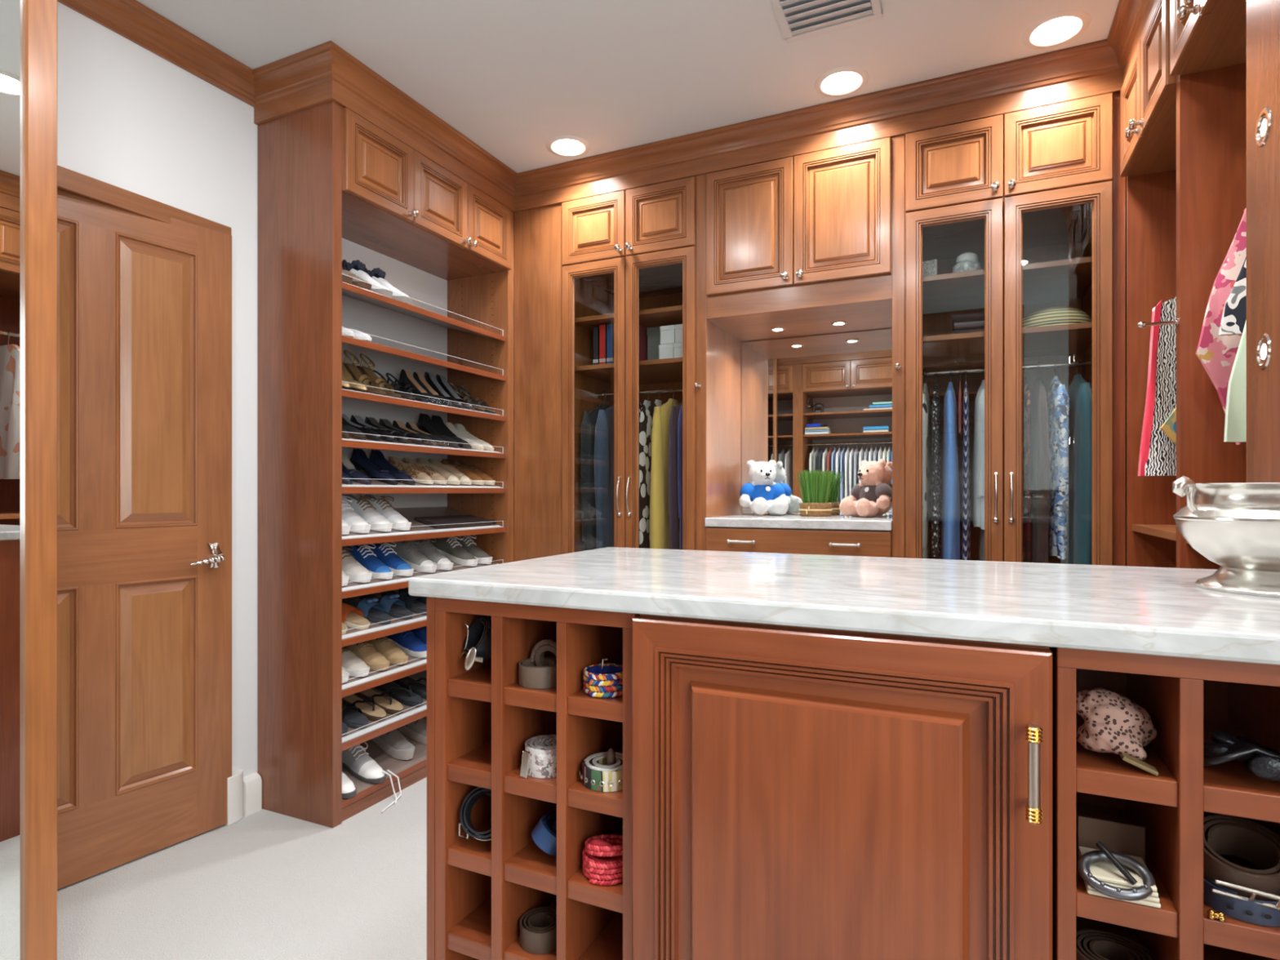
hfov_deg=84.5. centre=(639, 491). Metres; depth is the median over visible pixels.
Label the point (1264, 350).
puck light
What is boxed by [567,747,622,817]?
shelf
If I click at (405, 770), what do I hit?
shelf
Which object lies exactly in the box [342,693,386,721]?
sandal
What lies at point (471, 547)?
sneaker
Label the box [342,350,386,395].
sandal
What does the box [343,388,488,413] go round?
shelf
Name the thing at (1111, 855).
belt
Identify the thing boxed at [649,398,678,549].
coat
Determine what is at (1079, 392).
jacket
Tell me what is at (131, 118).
wall
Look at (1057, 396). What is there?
garment
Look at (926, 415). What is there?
dress
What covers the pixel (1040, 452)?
coat
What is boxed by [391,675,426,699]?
sandal
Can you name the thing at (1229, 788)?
shelf
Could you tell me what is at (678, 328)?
box
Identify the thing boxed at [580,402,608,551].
jacket
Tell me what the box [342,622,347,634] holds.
sandal
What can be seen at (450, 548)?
sneaker
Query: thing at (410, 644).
sneaker
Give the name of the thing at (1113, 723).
pouch
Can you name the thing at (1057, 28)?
recessed light
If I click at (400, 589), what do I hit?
sandal
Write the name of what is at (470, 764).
shelf
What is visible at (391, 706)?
sandal
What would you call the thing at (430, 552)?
sneaker
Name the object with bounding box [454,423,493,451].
shoe
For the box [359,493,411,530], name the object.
sneaker
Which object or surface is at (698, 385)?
knob
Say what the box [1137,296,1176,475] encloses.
scarf
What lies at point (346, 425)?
pump
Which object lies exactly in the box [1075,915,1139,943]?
shelf
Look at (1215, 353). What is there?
scarf
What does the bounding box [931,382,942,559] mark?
dress
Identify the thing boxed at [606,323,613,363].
book
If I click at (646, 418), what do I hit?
dress
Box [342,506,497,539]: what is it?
shelf
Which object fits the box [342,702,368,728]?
sandal
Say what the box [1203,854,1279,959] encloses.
shelf
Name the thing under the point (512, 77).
ceiling
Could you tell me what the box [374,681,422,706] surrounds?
sandal
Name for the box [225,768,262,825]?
baseboard
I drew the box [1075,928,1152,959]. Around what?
belt
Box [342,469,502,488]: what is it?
shelf
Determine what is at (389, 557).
sneaker
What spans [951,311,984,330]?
sweater
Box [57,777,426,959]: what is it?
floor
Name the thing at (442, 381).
pump
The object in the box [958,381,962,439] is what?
blouse
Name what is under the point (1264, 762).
belt
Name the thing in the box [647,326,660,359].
storage box
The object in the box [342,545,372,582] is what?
sneaker
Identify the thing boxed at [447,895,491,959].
shelf
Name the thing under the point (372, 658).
shoe
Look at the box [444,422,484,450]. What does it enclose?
shoe
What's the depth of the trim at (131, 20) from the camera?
2.25 m
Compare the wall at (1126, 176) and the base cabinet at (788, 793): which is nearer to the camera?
the base cabinet at (788, 793)
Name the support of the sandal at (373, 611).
on the cabinet at (334, 186)
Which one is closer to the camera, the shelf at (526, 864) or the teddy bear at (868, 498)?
the shelf at (526, 864)
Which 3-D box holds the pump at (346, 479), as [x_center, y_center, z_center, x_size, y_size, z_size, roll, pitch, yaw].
[-1.146,-0.118,2.584,0.232,0.184,0.071,0,0,25]
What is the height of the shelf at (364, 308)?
0.114 m
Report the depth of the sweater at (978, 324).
2.67 m
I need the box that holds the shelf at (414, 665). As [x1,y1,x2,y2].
[342,626,426,690]
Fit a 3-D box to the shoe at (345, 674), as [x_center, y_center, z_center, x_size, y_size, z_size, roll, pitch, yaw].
[-1.167,0.615,2.566,0.265,0.129,0.091,0,0,25]
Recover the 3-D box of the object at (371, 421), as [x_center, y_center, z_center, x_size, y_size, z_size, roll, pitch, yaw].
[-1.027,-0.253,2.851,0.242,0.112,0.071,0,0,25]
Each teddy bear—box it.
[739,460,791,515]
[839,458,892,517]
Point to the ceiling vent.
(806, 19)
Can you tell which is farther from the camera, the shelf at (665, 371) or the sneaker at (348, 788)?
the shelf at (665, 371)
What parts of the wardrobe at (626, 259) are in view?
filler panel, door, door, panel, panel, knob, handle, handle, knob, panel, rod, door, door, panel, panel, panel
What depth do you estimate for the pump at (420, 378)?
3.09 m
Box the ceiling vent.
[769,0,883,43]
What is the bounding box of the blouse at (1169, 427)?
[1160,407,1176,445]
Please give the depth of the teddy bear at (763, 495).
3.23 m
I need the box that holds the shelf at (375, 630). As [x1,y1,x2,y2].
[342,589,426,639]
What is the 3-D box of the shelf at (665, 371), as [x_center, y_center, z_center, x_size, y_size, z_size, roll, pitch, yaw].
[0.076,-0.578,3.411,0.631,0.020,0.526,0,0,25]
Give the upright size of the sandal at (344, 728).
0.131 m
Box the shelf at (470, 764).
[447,741,491,789]
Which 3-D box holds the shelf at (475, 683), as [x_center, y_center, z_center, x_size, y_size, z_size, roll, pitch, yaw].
[-0.203,0.296,1.162,0.085,0.025,0.246,0,0,25]
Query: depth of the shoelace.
2.63 m
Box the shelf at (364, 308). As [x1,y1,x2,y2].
[342,288,493,338]
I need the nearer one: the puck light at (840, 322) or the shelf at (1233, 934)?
the shelf at (1233, 934)
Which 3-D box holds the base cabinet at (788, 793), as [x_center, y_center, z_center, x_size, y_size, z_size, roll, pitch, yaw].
[0.331,0.654,1.085,1.190,0.991,0.673,0,0,25]
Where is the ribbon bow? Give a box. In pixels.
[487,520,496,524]
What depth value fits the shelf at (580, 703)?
0.97 m
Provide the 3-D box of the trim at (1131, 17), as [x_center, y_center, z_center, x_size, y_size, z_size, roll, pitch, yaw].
[1.295,-1.413,1.720,0.064,0.151,1.410,0,0,25]
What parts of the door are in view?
panel, panel, panel moulding, panel moulding, panel, panel, panel moulding, panel moulding, handle lever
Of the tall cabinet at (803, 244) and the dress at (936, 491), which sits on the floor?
the tall cabinet at (803, 244)
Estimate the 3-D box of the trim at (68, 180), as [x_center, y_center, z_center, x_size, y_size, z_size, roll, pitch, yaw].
[-1.623,-0.895,2.060,0.014,0.060,0.898,0,0,25]
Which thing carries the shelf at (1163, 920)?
attached to the base cabinet at (788, 793)
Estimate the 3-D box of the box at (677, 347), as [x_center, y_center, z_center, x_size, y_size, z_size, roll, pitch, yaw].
[0.225,-0.630,3.256,0.071,0.082,0.202,0,0,25]
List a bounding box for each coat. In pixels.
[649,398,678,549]
[1031,376,1050,563]
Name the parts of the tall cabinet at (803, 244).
handle, panel, door, knob, drawer, knob, panel, panel, door, handle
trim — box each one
[57,0,256,106]
[57,164,231,235]
[253,40,332,124]
[330,40,517,213]
[514,39,1122,212]
[1106,0,1155,84]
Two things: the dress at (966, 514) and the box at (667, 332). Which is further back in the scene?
the box at (667, 332)
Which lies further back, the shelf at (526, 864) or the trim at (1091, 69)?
the trim at (1091, 69)
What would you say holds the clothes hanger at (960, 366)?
hanging from the wardrobe at (1038, 194)
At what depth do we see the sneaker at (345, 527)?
2.52 m
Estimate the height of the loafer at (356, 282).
0.128 m
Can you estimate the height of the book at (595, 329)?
0.196 m
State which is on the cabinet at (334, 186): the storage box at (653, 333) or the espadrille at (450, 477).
the espadrille at (450, 477)
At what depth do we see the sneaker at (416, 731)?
2.97 m
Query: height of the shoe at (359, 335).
0.115 m
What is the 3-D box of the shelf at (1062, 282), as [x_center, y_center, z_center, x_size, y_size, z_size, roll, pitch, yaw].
[1.423,-0.805,2.788,0.631,0.020,0.526,0,0,25]
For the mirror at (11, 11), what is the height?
2.489 m
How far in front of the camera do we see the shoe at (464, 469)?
3.25 m
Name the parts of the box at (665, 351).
lid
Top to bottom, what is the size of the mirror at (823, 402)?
0.833 m
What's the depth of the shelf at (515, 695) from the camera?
1.01 m
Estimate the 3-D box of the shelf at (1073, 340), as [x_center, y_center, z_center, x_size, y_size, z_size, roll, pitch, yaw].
[1.423,-0.578,2.788,0.631,0.020,0.526,0,0,25]
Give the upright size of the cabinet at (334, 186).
2.490 m
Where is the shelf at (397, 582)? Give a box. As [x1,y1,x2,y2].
[342,560,498,591]
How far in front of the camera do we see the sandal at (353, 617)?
2.62 m
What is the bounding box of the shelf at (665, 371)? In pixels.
[574,357,682,384]
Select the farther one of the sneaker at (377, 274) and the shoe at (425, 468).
the shoe at (425, 468)
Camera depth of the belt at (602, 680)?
0.97 m
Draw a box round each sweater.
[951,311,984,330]
[952,328,984,333]
[954,320,984,330]
[971,379,984,529]
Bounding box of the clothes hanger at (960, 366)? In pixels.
[959,366,960,382]
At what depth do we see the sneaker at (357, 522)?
2.61 m
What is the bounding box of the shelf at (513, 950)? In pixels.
[503,899,556,959]
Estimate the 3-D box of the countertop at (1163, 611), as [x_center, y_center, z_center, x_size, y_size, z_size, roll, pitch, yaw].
[0.344,0.144,1.112,1.232,0.028,0.664,0,0,25]
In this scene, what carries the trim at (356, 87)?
attached to the cabinet at (334, 186)
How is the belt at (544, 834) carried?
on the base cabinet at (788, 793)
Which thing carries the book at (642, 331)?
on the wardrobe at (626, 259)
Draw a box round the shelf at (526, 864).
[503,840,556,894]
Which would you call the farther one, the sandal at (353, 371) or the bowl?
the sandal at (353, 371)
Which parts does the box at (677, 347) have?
lid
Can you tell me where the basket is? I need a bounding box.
[800,505,831,516]
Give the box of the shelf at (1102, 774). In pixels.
[1075,711,1177,807]
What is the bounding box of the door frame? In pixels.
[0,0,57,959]
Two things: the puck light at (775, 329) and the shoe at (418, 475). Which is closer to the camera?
the shoe at (418, 475)
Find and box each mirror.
[0,0,22,959]
[742,328,892,515]
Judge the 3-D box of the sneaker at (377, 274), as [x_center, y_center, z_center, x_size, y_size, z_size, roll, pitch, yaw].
[-1.038,-0.835,2.857,0.274,0.171,0.091,0,0,25]
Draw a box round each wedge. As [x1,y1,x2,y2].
[416,413,460,448]
[431,415,471,448]
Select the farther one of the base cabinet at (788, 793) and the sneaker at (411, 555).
the sneaker at (411, 555)
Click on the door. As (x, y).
(144, 304)
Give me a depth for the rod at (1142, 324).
1.79 m
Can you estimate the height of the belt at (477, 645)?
0.080 m
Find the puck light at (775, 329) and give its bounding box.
[770,327,785,331]
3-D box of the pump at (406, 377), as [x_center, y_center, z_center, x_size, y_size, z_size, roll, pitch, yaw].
[-0.943,-0.449,3.019,0.226,0.165,0.071,0,0,25]
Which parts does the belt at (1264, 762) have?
chain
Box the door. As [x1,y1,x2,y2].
[57,187,231,889]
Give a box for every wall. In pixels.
[57,1,257,777]
[1125,176,1126,565]
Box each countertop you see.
[408,546,1279,665]
[704,514,892,530]
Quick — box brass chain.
[1207,909,1225,922]
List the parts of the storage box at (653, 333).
lid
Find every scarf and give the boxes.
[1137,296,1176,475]
[1195,207,1246,444]
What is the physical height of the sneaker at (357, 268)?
0.171 m
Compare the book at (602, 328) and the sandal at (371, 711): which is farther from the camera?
the book at (602, 328)
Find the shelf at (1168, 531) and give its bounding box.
[1132,524,1176,541]
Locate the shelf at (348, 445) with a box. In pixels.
[342,437,495,451]
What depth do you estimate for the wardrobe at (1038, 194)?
2.50 m
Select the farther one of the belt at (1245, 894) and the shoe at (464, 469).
the shoe at (464, 469)
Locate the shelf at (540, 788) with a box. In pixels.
[503,765,556,803]
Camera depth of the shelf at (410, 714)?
2.69 m
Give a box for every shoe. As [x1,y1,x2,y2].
[342,326,355,337]
[342,646,369,676]
[342,666,349,683]
[343,326,372,342]
[345,641,389,671]
[364,636,408,664]
[388,456,433,484]
[402,457,447,484]
[441,458,484,484]
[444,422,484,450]
[453,459,495,484]
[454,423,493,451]
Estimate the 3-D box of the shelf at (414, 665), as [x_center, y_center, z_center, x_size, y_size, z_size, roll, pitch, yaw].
[-1.000,0.657,2.966,0.340,0.114,0.972,0,0,25]
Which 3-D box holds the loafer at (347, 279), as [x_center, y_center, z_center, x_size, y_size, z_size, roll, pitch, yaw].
[-1.161,-0.814,2.580,0.264,0.128,0.091,0,0,25]
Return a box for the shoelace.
[381,769,401,813]
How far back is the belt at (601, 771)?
0.98 m
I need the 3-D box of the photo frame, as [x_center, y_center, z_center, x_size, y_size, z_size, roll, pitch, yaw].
[1.127,-0.858,2.768,0.085,0.085,0.050,0,0,37]
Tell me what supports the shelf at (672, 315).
attached to the wardrobe at (626, 259)
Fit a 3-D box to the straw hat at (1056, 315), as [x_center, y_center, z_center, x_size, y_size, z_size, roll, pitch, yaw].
[1.529,-0.632,2.609,0.274,0.087,0.274,0,0,25]
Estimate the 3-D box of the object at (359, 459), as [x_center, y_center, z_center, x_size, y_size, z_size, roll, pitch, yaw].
[-1.054,-0.101,2.790,0.238,0.149,0.071,0,0,25]
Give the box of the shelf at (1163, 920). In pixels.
[1075,802,1177,937]
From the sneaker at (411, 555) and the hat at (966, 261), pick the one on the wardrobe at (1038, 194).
the hat at (966, 261)
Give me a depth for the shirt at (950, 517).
2.65 m
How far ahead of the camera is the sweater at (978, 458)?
2.64 m
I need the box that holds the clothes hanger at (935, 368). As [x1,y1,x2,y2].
[935,368,937,382]
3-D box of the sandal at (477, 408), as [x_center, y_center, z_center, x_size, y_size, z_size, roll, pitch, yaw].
[-0.816,-0.443,3.289,0.217,0.151,0.074,0,0,25]
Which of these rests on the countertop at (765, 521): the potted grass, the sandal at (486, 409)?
the potted grass
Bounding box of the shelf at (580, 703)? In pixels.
[567,688,622,722]
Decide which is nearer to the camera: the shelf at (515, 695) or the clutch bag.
the shelf at (515, 695)
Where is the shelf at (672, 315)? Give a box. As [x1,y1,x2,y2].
[574,305,682,331]
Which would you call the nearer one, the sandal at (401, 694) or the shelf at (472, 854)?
the shelf at (472, 854)
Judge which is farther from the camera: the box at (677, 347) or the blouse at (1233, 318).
the box at (677, 347)
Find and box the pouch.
[1075,688,1158,776]
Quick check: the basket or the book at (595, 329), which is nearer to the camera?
the basket
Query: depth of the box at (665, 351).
3.19 m
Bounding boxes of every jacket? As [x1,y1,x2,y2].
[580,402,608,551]
[594,404,613,548]
[1061,373,1091,564]
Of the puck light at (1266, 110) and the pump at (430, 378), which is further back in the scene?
the pump at (430, 378)
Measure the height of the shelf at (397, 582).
0.114 m
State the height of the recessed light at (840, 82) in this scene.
0.031 m
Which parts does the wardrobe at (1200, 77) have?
knob, panel, door, knob, panel, panel, door, panel, knob, knob, door, door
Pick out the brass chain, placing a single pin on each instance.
(1212, 915)
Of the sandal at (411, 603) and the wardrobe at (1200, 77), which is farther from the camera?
the sandal at (411, 603)
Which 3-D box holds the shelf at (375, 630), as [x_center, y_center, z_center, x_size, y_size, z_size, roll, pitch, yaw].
[-1.000,0.480,2.966,0.340,0.114,0.972,0,0,25]
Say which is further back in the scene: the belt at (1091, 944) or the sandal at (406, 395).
the sandal at (406, 395)
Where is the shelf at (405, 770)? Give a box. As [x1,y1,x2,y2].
[342,715,426,800]
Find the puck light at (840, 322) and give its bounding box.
[831,320,846,325]
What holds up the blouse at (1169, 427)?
hanging from the clothes hanger
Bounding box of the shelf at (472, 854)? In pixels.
[447,817,491,876]
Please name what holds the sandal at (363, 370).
in the cabinet at (334, 186)
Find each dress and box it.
[639,399,663,548]
[667,401,682,549]
[922,382,931,559]
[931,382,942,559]
[961,380,970,559]
[1022,377,1031,562]
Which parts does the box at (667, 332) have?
lid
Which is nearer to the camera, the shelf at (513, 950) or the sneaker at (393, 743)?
the shelf at (513, 950)
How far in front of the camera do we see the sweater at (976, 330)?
2.67 m
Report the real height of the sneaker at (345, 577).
0.145 m
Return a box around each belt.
[458,786,491,840]
[460,614,491,671]
[518,639,556,688]
[520,734,556,778]
[520,906,556,954]
[531,811,556,855]
[579,748,622,791]
[582,834,622,885]
[583,658,622,697]
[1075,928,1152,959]
[1077,815,1160,907]
[1203,730,1279,781]
[1203,814,1279,926]
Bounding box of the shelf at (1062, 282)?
[922,256,1091,314]
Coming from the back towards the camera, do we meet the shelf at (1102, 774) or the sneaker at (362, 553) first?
the sneaker at (362, 553)
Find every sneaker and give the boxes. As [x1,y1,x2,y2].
[342,259,392,297]
[342,494,392,531]
[342,496,371,533]
[342,519,351,534]
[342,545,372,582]
[342,570,349,586]
[342,742,386,783]
[342,771,356,798]
[344,543,393,579]
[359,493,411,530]
[360,542,413,576]
[364,267,412,304]
[371,728,414,759]
[385,630,426,657]
[387,539,436,573]
[397,717,426,745]
[407,538,453,569]
[411,626,426,645]
[429,536,478,566]
[445,534,492,564]
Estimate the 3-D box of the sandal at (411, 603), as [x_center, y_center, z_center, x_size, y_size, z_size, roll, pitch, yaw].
[-0.984,0.458,2.966,0.256,0.099,0.094,0,0,25]
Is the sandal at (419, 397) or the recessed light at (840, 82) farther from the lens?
the sandal at (419, 397)
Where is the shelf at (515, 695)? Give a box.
[503,681,556,712]
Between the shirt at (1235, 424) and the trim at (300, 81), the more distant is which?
the trim at (300, 81)
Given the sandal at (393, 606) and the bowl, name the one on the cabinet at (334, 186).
the sandal at (393, 606)
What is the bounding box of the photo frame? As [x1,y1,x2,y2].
[922,259,937,276]
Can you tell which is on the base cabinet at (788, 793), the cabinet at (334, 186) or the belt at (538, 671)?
the belt at (538, 671)
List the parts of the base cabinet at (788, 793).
panel, rail, panel, door, handle, rail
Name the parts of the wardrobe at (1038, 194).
panel, door, door, knob, handle, panel, panel, rod, panel, handle, knob, panel, door, door, panel, filler panel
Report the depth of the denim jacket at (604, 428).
3.27 m
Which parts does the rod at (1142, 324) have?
knob, rod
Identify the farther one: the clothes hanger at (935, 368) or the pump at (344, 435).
the clothes hanger at (935, 368)
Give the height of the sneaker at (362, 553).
0.142 m
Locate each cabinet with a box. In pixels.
[257,100,514,827]
[426,596,1279,959]
[696,133,905,557]
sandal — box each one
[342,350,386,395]
[342,597,391,624]
[342,602,369,629]
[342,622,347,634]
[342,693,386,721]
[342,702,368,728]
[342,721,348,736]
[354,688,404,715]
[356,353,400,398]
[359,593,413,619]
[368,369,415,400]
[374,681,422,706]
[380,588,426,614]
[384,373,428,402]
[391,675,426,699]
[398,587,426,604]
[448,382,484,412]
[457,384,495,413]
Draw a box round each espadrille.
[416,457,460,484]
[429,458,471,484]
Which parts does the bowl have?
handle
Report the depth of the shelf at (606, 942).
1.04 m
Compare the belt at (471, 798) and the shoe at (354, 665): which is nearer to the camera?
the belt at (471, 798)
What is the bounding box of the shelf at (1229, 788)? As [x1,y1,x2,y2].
[1203,720,1279,822]
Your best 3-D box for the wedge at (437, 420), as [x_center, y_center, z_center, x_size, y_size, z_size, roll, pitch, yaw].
[-0.861,-0.272,3.196,0.229,0.162,0.071,0,0,25]
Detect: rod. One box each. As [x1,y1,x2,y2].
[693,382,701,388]
[895,363,901,368]
[1137,318,1178,328]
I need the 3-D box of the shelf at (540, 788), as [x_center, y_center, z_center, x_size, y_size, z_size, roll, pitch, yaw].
[-0.105,0.424,1.117,0.092,0.025,0.246,0,0,25]
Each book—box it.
[592,325,599,364]
[599,324,606,364]
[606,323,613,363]
[639,324,647,360]
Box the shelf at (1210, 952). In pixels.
[1203,943,1245,959]
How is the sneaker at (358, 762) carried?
on the cabinet at (334, 186)
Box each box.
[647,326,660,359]
[658,343,673,359]
[660,324,675,344]
[673,342,682,357]
[675,324,682,342]
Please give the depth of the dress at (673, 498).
3.13 m
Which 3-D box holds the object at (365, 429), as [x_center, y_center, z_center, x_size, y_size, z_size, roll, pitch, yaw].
[-1.090,-0.253,2.715,0.242,0.112,0.071,0,0,25]
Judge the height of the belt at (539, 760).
0.040 m
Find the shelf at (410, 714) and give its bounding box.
[342,670,426,743]
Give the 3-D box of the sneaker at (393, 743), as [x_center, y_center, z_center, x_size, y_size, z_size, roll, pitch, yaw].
[-1.030,0.991,2.882,0.289,0.150,0.092,0,0,33]
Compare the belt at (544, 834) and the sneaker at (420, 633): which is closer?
the belt at (544, 834)
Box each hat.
[952,252,982,272]
[1022,306,1091,328]
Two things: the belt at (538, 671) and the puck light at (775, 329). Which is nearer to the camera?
the belt at (538, 671)
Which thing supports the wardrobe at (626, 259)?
on the floor
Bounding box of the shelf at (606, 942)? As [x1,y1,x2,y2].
[577,911,622,959]
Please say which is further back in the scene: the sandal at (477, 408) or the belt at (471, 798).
the sandal at (477, 408)
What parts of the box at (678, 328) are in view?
lid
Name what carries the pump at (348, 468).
in the cabinet at (334, 186)
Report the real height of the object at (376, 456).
0.149 m
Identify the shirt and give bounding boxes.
[940,382,959,559]
[1223,319,1246,442]
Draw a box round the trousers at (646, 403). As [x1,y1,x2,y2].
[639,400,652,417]
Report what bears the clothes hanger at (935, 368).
hanging from the wardrobe at (1038, 194)
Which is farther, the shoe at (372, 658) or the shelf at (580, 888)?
the shoe at (372, 658)
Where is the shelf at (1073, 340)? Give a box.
[922,321,1091,364]
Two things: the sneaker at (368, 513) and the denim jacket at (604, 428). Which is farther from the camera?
the denim jacket at (604, 428)
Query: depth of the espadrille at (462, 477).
3.16 m
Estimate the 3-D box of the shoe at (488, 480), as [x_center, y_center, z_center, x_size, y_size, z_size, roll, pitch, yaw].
[-0.798,-0.095,3.354,0.254,0.125,0.071,0,0,25]
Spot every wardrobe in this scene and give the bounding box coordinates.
[514,176,696,561]
[905,91,1125,565]
[1120,0,1279,569]
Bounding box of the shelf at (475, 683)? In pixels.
[447,663,491,702]
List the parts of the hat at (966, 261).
lid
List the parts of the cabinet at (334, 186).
panel, door, panel, panel, knob, door, panel, knob, knob, panel, door, panel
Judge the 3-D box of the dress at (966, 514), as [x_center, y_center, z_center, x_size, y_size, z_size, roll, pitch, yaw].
[1.304,0.190,2.817,0.035,1.260,0.411,0,0,25]
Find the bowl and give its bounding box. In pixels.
[1172,475,1279,597]
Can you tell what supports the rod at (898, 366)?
attached to the tall cabinet at (803, 244)
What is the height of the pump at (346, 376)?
0.190 m
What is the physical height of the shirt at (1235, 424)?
0.630 m
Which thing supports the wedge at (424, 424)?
on the cabinet at (334, 186)
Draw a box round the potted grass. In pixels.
[795,469,836,516]
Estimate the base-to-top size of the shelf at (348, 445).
0.114 m
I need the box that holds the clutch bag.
[413,514,492,528]
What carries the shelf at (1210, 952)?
attached to the base cabinet at (788, 793)
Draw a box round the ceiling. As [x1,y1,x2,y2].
[136,0,1119,173]
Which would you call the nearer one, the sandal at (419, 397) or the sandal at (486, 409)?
the sandal at (419, 397)
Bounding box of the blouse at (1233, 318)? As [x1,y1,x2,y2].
[1218,256,1246,335]
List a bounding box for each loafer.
[342,269,371,290]
[342,271,352,284]
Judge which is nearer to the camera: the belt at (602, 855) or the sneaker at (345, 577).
the belt at (602, 855)
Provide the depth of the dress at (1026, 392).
2.57 m
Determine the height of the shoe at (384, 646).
0.129 m
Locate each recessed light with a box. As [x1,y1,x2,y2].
[546,135,590,157]
[813,66,869,97]
[1022,9,1091,48]
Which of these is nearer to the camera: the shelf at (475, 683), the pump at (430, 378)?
the shelf at (475, 683)
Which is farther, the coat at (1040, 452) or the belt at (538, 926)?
the coat at (1040, 452)
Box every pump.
[342,362,368,392]
[342,379,351,390]
[342,416,366,439]
[342,427,350,439]
[342,449,371,484]
[342,471,352,484]
[397,368,441,404]
[412,372,453,407]
[423,371,464,408]
[435,373,475,410]
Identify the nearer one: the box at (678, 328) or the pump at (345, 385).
the pump at (345, 385)
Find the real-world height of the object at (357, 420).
0.112 m
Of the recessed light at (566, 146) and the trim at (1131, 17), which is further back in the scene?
the recessed light at (566, 146)
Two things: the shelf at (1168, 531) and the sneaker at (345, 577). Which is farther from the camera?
the sneaker at (345, 577)
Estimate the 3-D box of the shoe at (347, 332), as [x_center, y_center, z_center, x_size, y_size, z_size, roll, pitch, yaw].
[-1.149,-0.620,2.597,0.252,0.115,0.071,0,0,25]
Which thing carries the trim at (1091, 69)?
attached to the wardrobe at (626, 259)
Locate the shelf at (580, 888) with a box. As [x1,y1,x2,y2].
[567,826,622,913]
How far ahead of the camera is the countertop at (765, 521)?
2.82 m

